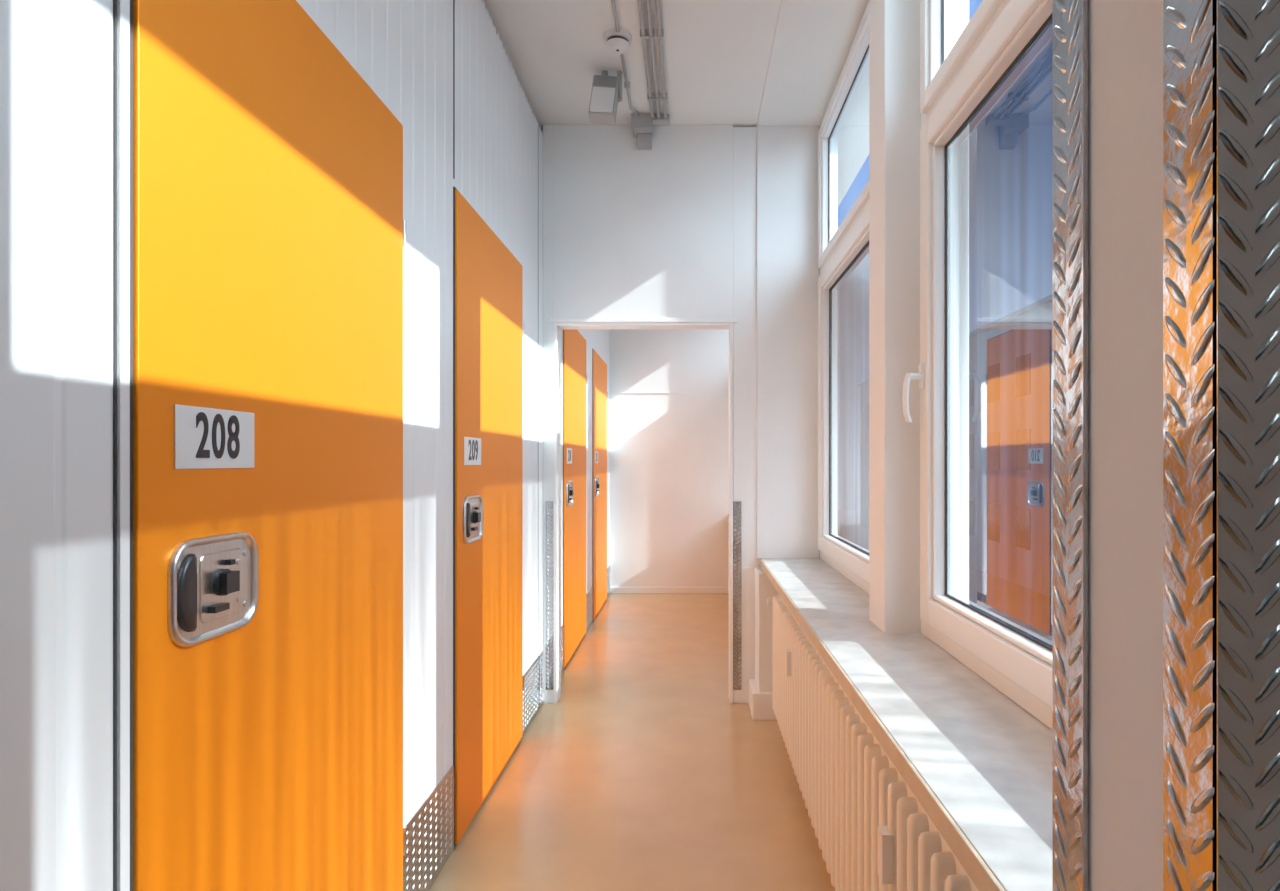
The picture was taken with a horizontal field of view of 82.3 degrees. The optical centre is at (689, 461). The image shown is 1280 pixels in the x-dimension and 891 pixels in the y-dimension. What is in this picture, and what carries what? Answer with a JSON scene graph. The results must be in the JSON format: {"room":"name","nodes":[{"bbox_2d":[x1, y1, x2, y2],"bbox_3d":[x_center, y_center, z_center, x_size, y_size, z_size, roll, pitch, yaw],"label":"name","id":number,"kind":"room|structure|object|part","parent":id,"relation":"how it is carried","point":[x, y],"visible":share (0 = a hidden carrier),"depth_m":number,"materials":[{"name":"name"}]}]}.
{"room":"self-storage corridor","nodes":[
{"label":"self-storage corridor","id":0,"kind":"room"},
{"bbox_2d":[0,0,609,890],"bbox_3d":[-0.770,-0.226,2.170,0.040,2.912,9.340,0,0,0],"label":"wall","id":1,"kind":"structure","parent":0,"point":[56,56],"depth_m":0.93,"materials":[{"name":"white paint"}]},
{"bbox_2d":[113,0,116,890],"bbox_3d":[-0.751,-0.215,0.952,0.004,2.890,0.002,0,0,0],"label":"trim","id":2,"kind":"structure","parent":1,"relation":"attached to","point":[114,1],"depth_m":0.95,"materials":[{"name":"white metal"}]},
{"bbox_2d":[117,0,129,890],"bbox_3d":[-0.748,-0.215,0.964,0.004,2.890,0.016,0,0,0],"label":"trim","id":3,"kind":"structure","parent":1,"relation":"attached to","point":[123,6],"depth_m":0.96,"materials":[{"name":"white metal"}]},
{"bbox_2d":[130,0,132,890],"bbox_3d":[-0.750,0.177,1.431,0.005,2.102,0.917,0,0,0],"label":"rebate","id":4,"kind":"object","parent":1,"relation":"attached to","point":[131,1],"visible":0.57,"depth_m":0.98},
{"bbox_2d":[133,0,405,890],"bbox_3d":[-0.742,0.175,1.436,0.015,2.086,0.915,0,0,0],"label":"door","id":5,"kind":"structure","parent":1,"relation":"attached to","point":[268,171],"depth_m":1.29,"materials":[{"name":"orange paint"}]},
{"bbox_2d":[167,532,257,646],"bbox_3d":[-0.729,0.193,1.136,0.022,0.158,0.205,0,0,0],"label":"door lock","id":6,"kind":"object","parent":5,"relation":"attached to","point":[212,581],"visible":1,"depth_m":1.12,"materials":[{"name":"metal"}]},
{"bbox_2d":[174,404,253,468],"bbox_3d":[-0.738,-0.036,1.142,0.003,0.093,0.190,0,0,0],"label":"number sign","id":7,"kind":"object","parent":5,"relation":"attached to","point":[204,438],"visible":1,"depth_m":1.12,"materials":[{"name":"white plastic"}]},
{"bbox_3d":[-0.740,0.195,1.888,0.012,1.640,0.012,0,0,0],"label":"hinges","id":8,"kind":"part","parent":5,"relation":"part of","materials":[{"name":"white metal"}]},
{"bbox_2d":[403,764,453,890],"bbox_3d":[-0.747,1.092,2.103,0.005,0.268,0.417,0,0,0],"label":"kick plate","id":9,"kind":"object","parent":1,"relation":"attached to","point":[430,831],"visible":0.98,"depth_m":2.10,"materials":[{"name":"metal"}]},
{"bbox_2d":[453,0,454,178],"bbox_3d":[-0.751,-1.280,2.320,0.004,0.760,0.004,0,0,0],"label":"trim","id":10,"kind":"structure","parent":1,"relation":"attached to","point":[453,0],"depth_m":2.32,"materials":[{"name":"white metal"}]},
{"bbox_2d":[453,187,456,848],"bbox_3d":[-0.750,0.177,2.775,0.005,2.102,0.917,0,0,0],"label":"rebate","id":11,"kind":"object","parent":1,"relation":"attached to","point":[454,188],"visible":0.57,"depth_m":2.32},
{"bbox_2d":[455,189,523,844],"bbox_3d":[-0.742,0.175,2.779,0.015,2.086,0.915,0,0,0],"label":"door","id":12,"kind":"structure","parent":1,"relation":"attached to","point":[488,277],"depth_m":2.67,"materials":[{"name":"orange paint"}]},
{"bbox_2d":[464,437,480,464],"bbox_3d":[-0.738,-0.036,2.485,0.003,0.093,0.190,0,0,0],"label":"number sign","id":13,"kind":"object","parent":12,"relation":"attached to","point":[472,446],"visible":1,"depth_m":2.47,"materials":[{"name":"white plastic"}]},
{"bbox_2d":[463,495,482,543],"bbox_3d":[-0.729,0.193,2.479,0.022,0.158,0.205,0,0,0],"label":"door lock","id":14,"kind":"object","parent":12,"relation":"attached to","point":[472,505],"visible":1,"depth_m":2.47,"materials":[{"name":"metal"}]},
{"bbox_3d":[-0.740,0.195,3.231,0.012,1.640,0.012,0,0,0],"label":"hinges","id":15,"kind":"part","parent":12,"relation":"part of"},
{"bbox_2d":[523,657,537,734],"bbox_3d":[-0.747,1.092,3.415,0.005,0.268,0.360,0,0,0],"label":"kick plate","id":16,"kind":"object","parent":1,"relation":"attached to","point":[530,694],"visible":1,"depth_m":3.42,"materials":[{"name":"metal"}]},
{"bbox_2d":[538,651,542,709],"bbox_3d":[-0.747,1.092,3.655,0.005,0.268,0.090,0,0,0],"label":"kick plate","id":17,"kind":"object","parent":1,"relation":"attached to","point":[540,657],"visible":1,"depth_m":3.65,"materials":[{"name":"metal"}]},
{"bbox_2d":[561,625,562,672],"bbox_3d":[-0.747,1.092,4.080,0.005,0.268,0.440,0,0,0],"label":"kick plate","id":18,"kind":"object","parent":1,"relation":"attached to","point":[562,625],"visible":0.18,"depth_m":4.25,"materials":[{"name":"metal"}]},
{"bbox_2d":[563,329,585,667],"bbox_3d":[-0.745,0.175,4.763,0.009,2.086,0.905,0,0,0],"label":"door","id":19,"kind":"structure","parent":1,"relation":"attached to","point":[574,343],"depth_m":4.64,"materials":[{"name":"orange paint"}]},
{"bbox_2d":[566,480,572,506],"bbox_3d":[-0.729,0.193,4.467,0.022,0.158,0.205,0,0,0],"label":"door lock","id":20,"kind":"object","parent":19,"relation":"attached to","point":[569,486],"visible":1,"depth_m":4.46,"materials":[{"name":"metal"}]},
{"bbox_2d":[567,448,571,463],"bbox_3d":[-0.738,-0.036,4.473,0.003,0.093,0.190,0,0,0],"label":"number sign","id":21,"kind":"object","parent":19,"relation":"attached to","point":[569,451],"visible":1,"depth_m":4.47,"materials":[{"name":"white plastic"}]},
{"bbox_2d":[586,587,592,631],"bbox_3d":[-0.747,1.092,5.412,0.005,0.268,0.375,0,0,0],"label":"kick plate","id":22,"kind":"object","parent":1,"relation":"attached to","point":[589,606],"visible":0.97,"depth_m":5.42,"materials":[{"name":"metal"}]},
{"bbox_2d":[592,348,593,620],"bbox_3d":[-0.750,0.177,6.062,0.005,2.102,0.917,0,0,0],"label":"rebate","id":23,"kind":"object","parent":1,"relation":"attached to","point":[592,348],"visible":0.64,"depth_m":5.61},
{"bbox_2d":[593,349,606,619],"bbox_3d":[-0.745,0.175,6.062,0.009,2.086,0.905,0,0,0],"label":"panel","id":24,"kind":"object","parent":1,"relation":"attached to","point":[599,366],"visible":1,"depth_m":5.97,"materials":[{"name":"orange paint"}]},
{"bbox_2d":[595,451,597,462],"bbox_3d":[-0.738,-0.036,5.773,0.003,0.093,0.190,0,0,0],"label":"number sign","id":25,"kind":"object","parent":24,"relation":"attached to","point":[596,452],"visible":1,"depth_m":5.76,"materials":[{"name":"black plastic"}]},
{"bbox_2d":[595,476,599,496],"bbox_3d":[-0.729,0.193,5.767,0.022,0.158,0.205,0,0,0],"label":"door lock","id":26,"kind":"object","parent":24,"relation":"attached to","point":[597,485],"visible":1,"depth_m":5.76,"materials":[{"name":"metal"}]},
{"bbox_2d":[607,565,609,596],"bbox_3d":[-0.747,1.092,6.678,0.005,0.268,0.305,0,0,0],"label":"kick plate","id":27,"kind":"object","parent":1,"relation":"attached to","point":[608,567],"visible":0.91,"depth_m":6.69,"materials":[{"name":"metal"}]},
{"bbox_2d":[429,593,834,890],"bbox_3d":[-0.300,1.280,2.220,2.600,0.100,9.440,0,0,0],"label":"floor","id":28,"kind":"structure","parent":0,"point":[643,774],"depth_m":2.79,"materials":[{"name":"plastic"}]},
{"bbox_2d":[767,595,978,890],"bbox_3d":[0.426,0.907,1.908,0.146,0.645,2.880,0,0,0],"label":"radiator","id":29,"kind":"object","parent":28,"relation":"on","point":[872,832],"visible":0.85,"depth_m":1.77,"materials":[{"name":"metal"}]},
{"bbox_2d":[543,125,759,702],"bbox_3d":[-0.045,-0.245,3.775,1.410,2.950,0.110,0,0,0],"label":"wall partition","id":30,"kind":"structure","parent":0,"point":[669,229],"depth_m":3.72,"materials":[{"name":"white paint"}]},
{"bbox_2d":[546,501,553,689],"bbox_3d":[-0.715,0.680,3.717,0.040,0.960,0.005,0,0,0],"label":"strip","id":31,"kind":"object","parent":30,"relation":"attached to","point":[549,504],"visible":1,"depth_m":3.72,"materials":[{"name":"metal"}]},
{"bbox_2d":[549,318,736,703],"bbox_3d":[-0.237,0.249,3.773,0.955,1.962,0.126,0,0,0],"label":"door frame","id":32,"kind":"structure","parent":30,"relation":"attached to","point":[559,323],"depth_m":3.71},
{"bbox_2d":[733,501,740,689],"bbox_3d":[0.240,0.680,3.717,0.043,0.960,0.005,0,0,0],"label":"strip","id":33,"kind":"object","parent":30,"relation":"attached to","point":[736,504],"visible":1,"depth_m":3.72,"materials":[{"name":"metal"}]},
{"bbox_2d":[757,126,818,557],"bbox_3d":[0.497,-0.609,3.714,0.315,2.198,0.012,0,0,0],"label":"wall","id":34,"kind":"structure","parent":30,"relation":"attached to","point":[787,156],"depth_m":3.71,"materials":[{"name":"white paint"}]},
{"bbox_2d":[610,329,728,586],"bbox_3d":[-0.300,-0.245,6.890,2.600,2.950,0.100,0,0,0],"label":"wall","id":35,"kind":"structure","parent":0,"point":[669,388],"depth_m":6.84,"materials":[{"name":"white paint"}]},
{"bbox_2d":[610,587,728,592],"bbox_3d":[-0.125,1.200,6.834,1.248,0.060,0.012,0,0,0],"label":"baseboard","id":36,"kind":"structure","parent":35,"relation":"attached to","point":[612,589],"depth_m":6.83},
{"bbox_2d":[484,0,868,207],"bbox_3d":[-0.300,-1.764,2.220,2.600,0.112,9.440,0,0,0],"label":"ceiling","id":37,"kind":"structure","parent":0,"point":[737,63],"depth_m":3.13,"materials":[{"name":"white paint"}]},
{"bbox_2d":[588,70,621,124],"bbox_3d":[-0.368,-1.599,3.194,0.140,0.243,0.120,0,0,0],"label":"emergency light","id":38,"kind":"object","parent":37,"relation":"attached to","point":[606,92],"visible":1,"depth_m":3.16,"materials":[{"name":"grey plastic"}]},
{"bbox_2d":[603,28,631,53],"bbox_3d":[-0.292,-1.691,2.950,0.116,0.058,0.116,0,0,0],"label":"smoke detector","id":39,"kind":"object","parent":37,"relation":"attached to","point":[617,43],"visible":1,"depth_m":2.92,"materials":[{"name":"white plastic"}]},
{"bbox_2d":[611,0,638,115],"bbox_3d":[-0.273,-1.708,0.696,0.048,0.024,5.793,0,0,0],"label":"conduit","id":40,"kind":"object","parent":37,"relation":"attached to","point":[626,83],"visible":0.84,"depth_m":3.16,"materials":[{"name":"grey plastic"}]},
{"bbox_2d":[631,113,669,149],"bbox_3d":[-0.195,-1.655,3.655,0.190,0.130,0.127,0,0,0],"label":"junction box","id":41,"kind":"object","parent":37,"relation":"attached to","point":[642,125],"visible":0.92,"depth_m":3.61,"materials":[{"name":"grey plastic"}]},
{"bbox_2d":[637,0,666,117],"bbox_3d":[-0.152,-1.705,0.699,0.091,0.030,5.798,0,0,0],"label":"conduit","id":42,"kind":"object","parent":37,"relation":"attached to","point":[643,32],"visible":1,"depth_m":3.04,"materials":[{"name":"grey plastic"}]},
{"bbox_2d":[819,0,968,632],"bbox_3d":[0.680,-0.239,2.170,0.360,2.938,9.340,0,0,0],"label":"wall","id":43,"kind":"structure","parent":0,"point":[894,25],"depth_m":2.09,"materials":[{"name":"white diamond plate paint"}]},
{"bbox_2d":[749,567,778,719],"bbox_3d":[0.399,0.883,3.597,0.202,0.694,0.245,0,0,0],"label":"trim","id":44,"kind":"structure","parent":43,"relation":"attached to","point":[761,687],"depth_m":3.50,"materials":[{"name":"white paint"}]},
{"bbox_2d":[818,204,868,583],"bbox_3d":[0.676,-0.245,2.993,0.068,1.370,1.349,0,0,0],"label":"window","id":45,"kind":"structure","parent":43,"relation":"in","point":[852,559],"depth_m":3.58,"materials":[{"name":"white plastic"}]},
{"bbox_2d":[829,241,868,554],"bbox_3d":[0.686,-0.245,2.993,0.006,1.206,1.185,0,0,0],"label":"gasket","id":46,"kind":"object","parent":45,"relation":"attached to","point":[867,243],"visible":0.57,"depth_m":3.58,"materials":[{"name":"rubber"}]},
{"bbox_2d":[831,244,868,552],"bbox_3d":[0.690,-0.245,2.992,0.001,1.206,1.185,0,0,0],"label":"glazing","id":47,"kind":"object","parent":45,"relation":"attached to","point":[850,294],"visible":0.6,"depth_m":3.12,"materials":[{"name":"clear glass"}]},
{"bbox_2d":[818,3,868,267],"bbox_3d":[0.676,-1.313,2.993,0.068,0.683,1.349,0,0,0],"label":"window","id":48,"kind":"structure","parent":43,"relation":"in","point":[860,44],"depth_m":3.33,"materials":[{"name":"white plastic"}]},
{"bbox_2d":[828,45,868,242],"bbox_3d":[0.686,-1.313,2.993,0.006,0.569,1.235,0,0,0],"label":"gasket","id":49,"kind":"object","parent":48,"relation":"attached to","point":[867,49],"visible":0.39,"depth_m":3.60,"materials":[{"name":"rubber"}]},
{"bbox_2d":[820,2,868,593],"bbox_3d":[0.700,-0.608,2.993,0.080,2.195,1.445,0,0,0],"label":"frame","id":50,"kind":"object","parent":43,"relation":"attached to","point":[855,579],"visible":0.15,"depth_m":3.35,"materials":[{"name":"white plastic"}]},
{"bbox_2d":[760,558,1051,890],"bbox_3d":[0.578,0.509,2.077,0.445,0.038,3.284,0,0,0],"label":"window sill","id":51,"kind":"structure","parent":43,"relation":"attached to","point":[978,763],"depth_m":1.33,"materials":[{"name":"stone"}]},
{"bbox_2d":[920,0,1002,113],"bbox_3d":[0.676,-1.313,1.295,0.068,0.683,1.494,0,0,0],"label":"window","id":52,"kind":"structure","parent":43,"relation":"in","point":[934,76],"depth_m":1.99,"materials":[{"name":"white plastic"}]},
{"bbox_2d":[941,0,943,64],"bbox_3d":[0.686,-1.313,1.295,0.006,0.569,1.380,0,0,0],"label":"gasket","id":53,"kind":"object","parent":52,"relation":"attached to","point":[942,1],"visible":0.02,"depth_m":1.98,"materials":[{"name":"rubber"}]},
{"bbox_2d":[902,0,1051,707],"bbox_3d":[0.647,-0.245,1.295,0.126,1.370,1.494,0,0,0],"label":"window","id":54,"kind":"structure","parent":43,"relation":"in","point":[1021,660],"depth_m":1.96,"materials":[{"name":"white plastic"}]},
{"bbox_3d":[0.614,-0.190,2.005,0.060,0.160,0.030,0,0,0],"label":"handle","id":55,"kind":"part","parent":54,"relation":"part of","materials":[{"name":"white plastic"}]},
{"bbox_2d":[945,13,1051,650],"bbox_3d":[0.686,-0.245,1.295,0.006,1.206,1.330,0,0,0],"label":"gasket","id":56,"kind":"object","parent":54,"relation":"attached to","point":[1049,18],"visible":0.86,"depth_m":1.92,"materials":[{"name":"rubber"}]},
{"bbox_2d":[947,20,1051,646],"bbox_3d":[0.690,-0.245,1.295,0.001,1.206,1.330,0,0,0],"label":"glazing","id":57,"kind":"object","parent":54,"relation":"attached to","point":[999,165],"visible":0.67,"depth_m":1.59,"materials":[{"name":"clear glass"}]},
{"bbox_2d":[921,0,1051,728],"bbox_3d":[0.700,-0.608,1.295,0.080,2.195,1.590,0,0,0],"label":"frame","id":58,"kind":"object","parent":43,"relation":"attached to","point":[1031,704],"visible":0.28,"depth_m":1.68,"materials":[{"name":"white plastic"}]},
{"bbox_2d":[1089,0,1162,890],"bbox_3d":[-0.045,-0.245,0.367,1.410,2.950,0.128,0,0,0],"label":"wall","id":59,"kind":"structure","parent":0,"point":[1126,36],"depth_m":0.37,"materials":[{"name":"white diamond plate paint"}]},
{"bbox_2d":[1052,0,1088,890],"bbox_3d":[0.243,0.255,0.419,0.055,1.850,0.034,0,0,0],"label":"guard","id":60,"kind":"object","parent":59,"relation":"attached to","point":[1070,18],"visible":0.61,"depth_m":0.41,"materials":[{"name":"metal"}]},
{"bbox_2d":[1163,0,1279,890],"bbox_3d":[0.240,0.255,0.305,0.069,1.850,0.032,0,0,29],"label":"guard","id":61,"kind":"object","parent":59,"relation":"attached to","point":[1221,58],"visible":1,"depth_m":0.30,"materials":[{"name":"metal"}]},
{"label":"outside","id":62,"kind":"structure","parent":0,"visible":0},
{"bbox_2d":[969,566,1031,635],"bbox_3d":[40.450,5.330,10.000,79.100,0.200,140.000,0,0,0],"label":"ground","id":63,"kind":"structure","parent":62,"point":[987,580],"depth_m":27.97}
]}

